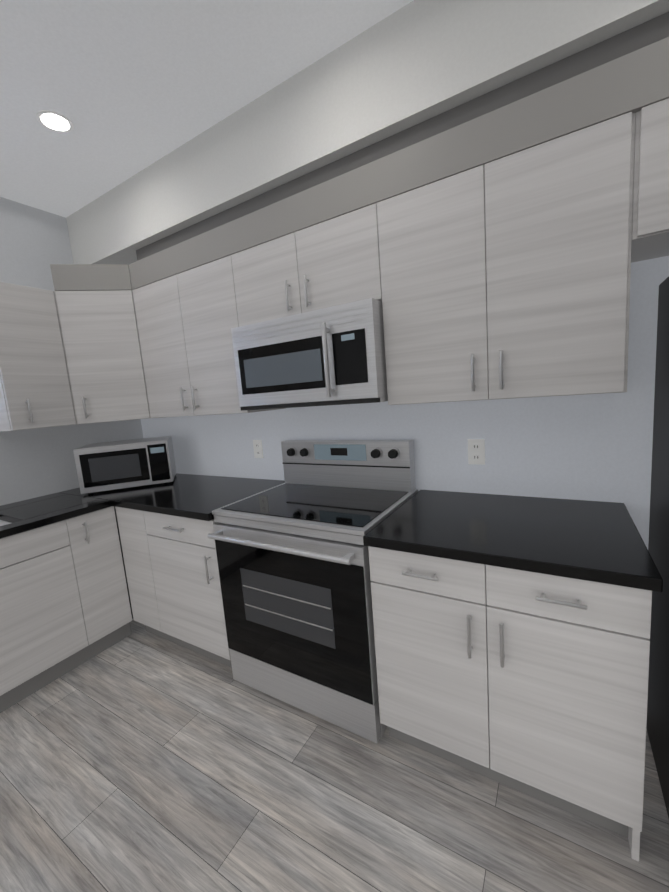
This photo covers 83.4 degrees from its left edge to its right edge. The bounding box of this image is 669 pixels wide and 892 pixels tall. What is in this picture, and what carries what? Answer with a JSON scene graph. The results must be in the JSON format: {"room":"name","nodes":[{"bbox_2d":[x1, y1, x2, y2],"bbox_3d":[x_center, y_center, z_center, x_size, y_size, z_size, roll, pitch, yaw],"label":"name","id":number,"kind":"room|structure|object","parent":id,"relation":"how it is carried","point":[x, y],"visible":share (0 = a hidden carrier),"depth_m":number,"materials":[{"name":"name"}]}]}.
{"room":"kitchen","nodes":[
{"label":"kitchen","id":0,"kind":"room"},
{"bbox_2d":[0,197,142,505],"bbox_3d":[-3.091,0.209,0.543,0.220,2.670,6.040,0,9,31],"label":"wall","id":1,"kind":"structure","parent":0,"point":[34,245],"depth_m":2.37,"materials":[{"name":"paint"}]},
{"bbox_2d":[0,282,75,430],"bbox_3d":[-1.799,-0.487,2.156,0.327,0.775,0.315,0,9,31],"label":"upper cabinet","id":2,"kind":"object","parent":1,"relation":"attached to","point":[34,393],"depth_m":2.06,"materials":[{"name":"laminate"}]},
{"bbox_2d":[0,0,412,217],"bbox_3d":[0.233,-1.230,-0.975,7.470,0.080,7.300,0,9,31],"label":"ceiling","id":3,"kind":"structure","parent":0,"point":[129,88],"depth_m":1.46,"materials":[{"name":"paint"}]},
{"bbox_2d":[36,110,73,132],"bbox_3d":[-1.241,-1.440,1.670,0.136,0.006,0.136,0,9,31],"label":"recessed light","id":4,"kind":"object","parent":3,"relation":"in","point":[54,121],"visible":1,"depth_m":1.66,"materials":[{"name":"white"}]},
{"bbox_2d":[0,619,668,891],"bbox_3d":[0.443,1.476,-0.599,7.470,0.060,7.300,0,9,31],"label":"floor","id":5,"kind":"structure","parent":0,"point":[140,758],"depth_m":1.28,"materials":[{"name":"grey wood"}]},
{"bbox_2d":[0,506,131,712],"bbox_3d":[-1.796,0.846,1.893,0.617,0.842,1.193,0,9,31],"label":"base cabinet","id":6,"kind":"object","parent":5,"relation":"on","point":[64,591],"depth_m":1.93,"materials":[{"name":"white wood"}]},
{"bbox_2d":[0,474,191,538],"bbox_3d":[-1.970,0.459,1.556,0.660,0.035,3.017,0,9,31],"label":"countertop","id":7,"kind":"structure","parent":6,"relation":"on","point":[29,514],"depth_m":2.05,"materials":[{"name":"black stone"}]},
{"bbox_2d":[0,520,10,525],"bbox_3d":[-1.877,0.544,1.683,0.435,0.178,0.740,0,9,31],"label":"sink","id":8,"kind":"object","parent":7,"relation":"in","point":[2,522],"visible":0.06,"depth_m":2.00,"materials":[{"name":"silver metal"}]},
{"bbox_2d":[64,473,183,496],"bbox_3d":[-1.354,0.273,2.553,0.390,0.035,0.645,0,9,31],"label":"countertop","id":9,"kind":"structure","parent":6,"relation":"on","point":[103,493],"depth_m":2.37,"materials":[{"name":"black stone"}]},
{"bbox_2d":[73,436,175,493],"bbox_3d":[-1.370,0.115,2.519,0.522,0.287,0.364,-7,8,-19],"label":"microwave","id":10,"kind":"object","parent":9,"relation":"on","point":[107,466],"visible":1,"depth_m":2.35,"materials":[{"name":"silver metal"}]},
{"bbox_2d":[112,506,231,667],"bbox_3d":[-0.737,0.710,2.280,0.840,0.842,0.616,0,9,31],"label":"base cabinet","id":11,"kind":"object","parent":5,"relation":"on","point":[171,572],"depth_m":1.99,"materials":[{"name":"white wood"}]},
{"bbox_2d":[112,474,284,520],"bbox_3d":[-0.749,0.276,2.190,0.781,0.035,0.645,0,9,31],"label":"countertop","id":12,"kind":"structure","parent":11,"relation":"on","point":[196,496],"depth_m":2.11,"materials":[{"name":"black stone"}]},
{"bbox_2d":[212,519,383,723],"bbox_3d":[-0.036,0.714,1.860,0.832,0.842,0.616,0,9,31],"label":"base cabinet","id":13,"kind":"object","parent":5,"relation":"on","point":[372,550],"depth_m":1.38,"materials":[{"name":"white wood"}]},
{"bbox_2d":[363,490,662,591],"bbox_3d":[0.608,0.284,1.380,0.803,0.035,0.642,0,9,31],"label":"countertop","id":14,"kind":"structure","parent":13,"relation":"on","point":[598,541],"depth_m":1.23,"materials":[{"name":"black stone"}]},
{"bbox_2d":[207,439,417,742],"bbox_3d":[-0.072,0.578,1.797,0.782,1.133,0.663,0,9,31],"label":"range","id":15,"kind":"object","parent":5,"relation":"on","point":[292,552],"visible":0.94,"depth_m":1.59,"materials":[{"name":"silver metal"}]},
{"bbox_2d":[376,548,651,861],"bbox_3d":[0.643,0.718,1.454,0.785,0.842,0.616,0,9,31],"label":"base cabinet","id":16,"kind":"object","parent":5,"relation":"on","point":[533,684],"depth_m":1.13,"materials":[{"name":"white wood"}]},
{"bbox_2d":[646,277,668,817],"bbox_3d":[1.320,0.318,0.893,0.786,1.682,0.688,0,9,31],"label":"fridge","id":17,"kind":"object","parent":5,"relation":"on","point":[657,726],"visible":0.98,"depth_m":1.23,"materials":[{"name":"black"}]},
{"bbox_2d":[66,0,668,264],"bbox_3d":[0.003,-1.363,1.636,3.950,0.340,0.310,0,9,31],"label":"soffit","id":18,"kind":"structure","parent":0,"point":[411,64],"depth_m":1.43,"materials":[{"name":"paint"}]},
{"bbox_2d":[141,256,668,548],"bbox_3d":[0.201,-0.246,1.978,3.950,2.670,0.120,0,9,31],"label":"wall","id":19,"kind":"structure","parent":0,"point":[592,447],"depth_m":1.63,"materials":[{"name":"paint"}]},
{"bbox_2d":[50,264,147,423],"bbox_3d":[-1.446,-0.629,2.463,0.616,0.916,0.607,0,9,31],"label":"upper cabinet","id":20,"kind":"object","parent":19,"relation":"attached to","point":[96,317],"depth_m":2.24,"materials":[{"name":"laminate"}]},
{"bbox_2d":[128,211,247,417],"bbox_3d":[-0.757,-0.696,2.208,0.825,1.012,0.318,0,9,31],"label":"upper cabinet","id":21,"kind":"object","parent":19,"relation":"attached to","point":[184,293],"depth_m":2.06,"materials":[{"name":"laminate"}]},
{"bbox_2d":[253,440,263,457],"bbox_3d":[-0.481,0.020,2.360,0.072,0.115,0.008,0,9,31],"label":"electrical outlet","id":22,"kind":"object","parent":19,"relation":"attached to","point":[258,448],"visible":1,"depth_m":2.36,"materials":[{"name":"white plastic"}]},
{"bbox_2d":[224,143,387,412],"bbox_3d":[-0.072,-0.692,1.798,0.772,1.012,0.318,0,9,31],"label":"upper cabinet","id":23,"kind":"object","parent":19,"relation":"attached to","point":[311,241],"depth_m":1.60,"materials":[{"name":"laminate"}]},
{"bbox_2d":[231,298,387,410],"bbox_3d":[-0.074,-0.394,1.783,0.743,0.394,0.436,0,9,31],"label":"over-the-range microwave","id":24,"kind":"object","parent":23,"relation":"attached to","point":[333,355],"visible":0.98,"depth_m":1.59,"materials":[{"name":"silver metal"}]},
{"bbox_2d":[468,439,484,464],"bbox_3d":[0.638,0.026,1.690,0.072,0.115,0.008,0,9,31],"label":"electrical outlet","id":25,"kind":"object","parent":19,"relation":"attached to","point":[476,451],"visible":1,"depth_m":1.69,"materials":[{"name":"white plastic"}]},
{"bbox_2d":[376,21,647,404],"bbox_3d":[0.594,-0.688,1.399,0.781,1.012,0.318,0,9,31],"label":"upper cabinet","id":26,"kind":"object","parent":19,"relation":"attached to","point":[496,244],"depth_m":1.22,"materials":[{"name":"laminate"}]},
{"bbox_2d":[640,12,668,260],"bbox_3d":[1.309,-0.684,0.971,0.885,1.012,0.318,0,9,31],"label":"upper cabinet","id":27,"kind":"object","parent":19,"relation":"attached to","point":[654,213],"depth_m":1.02,"materials":[{"name":"laminate"}]}
]}

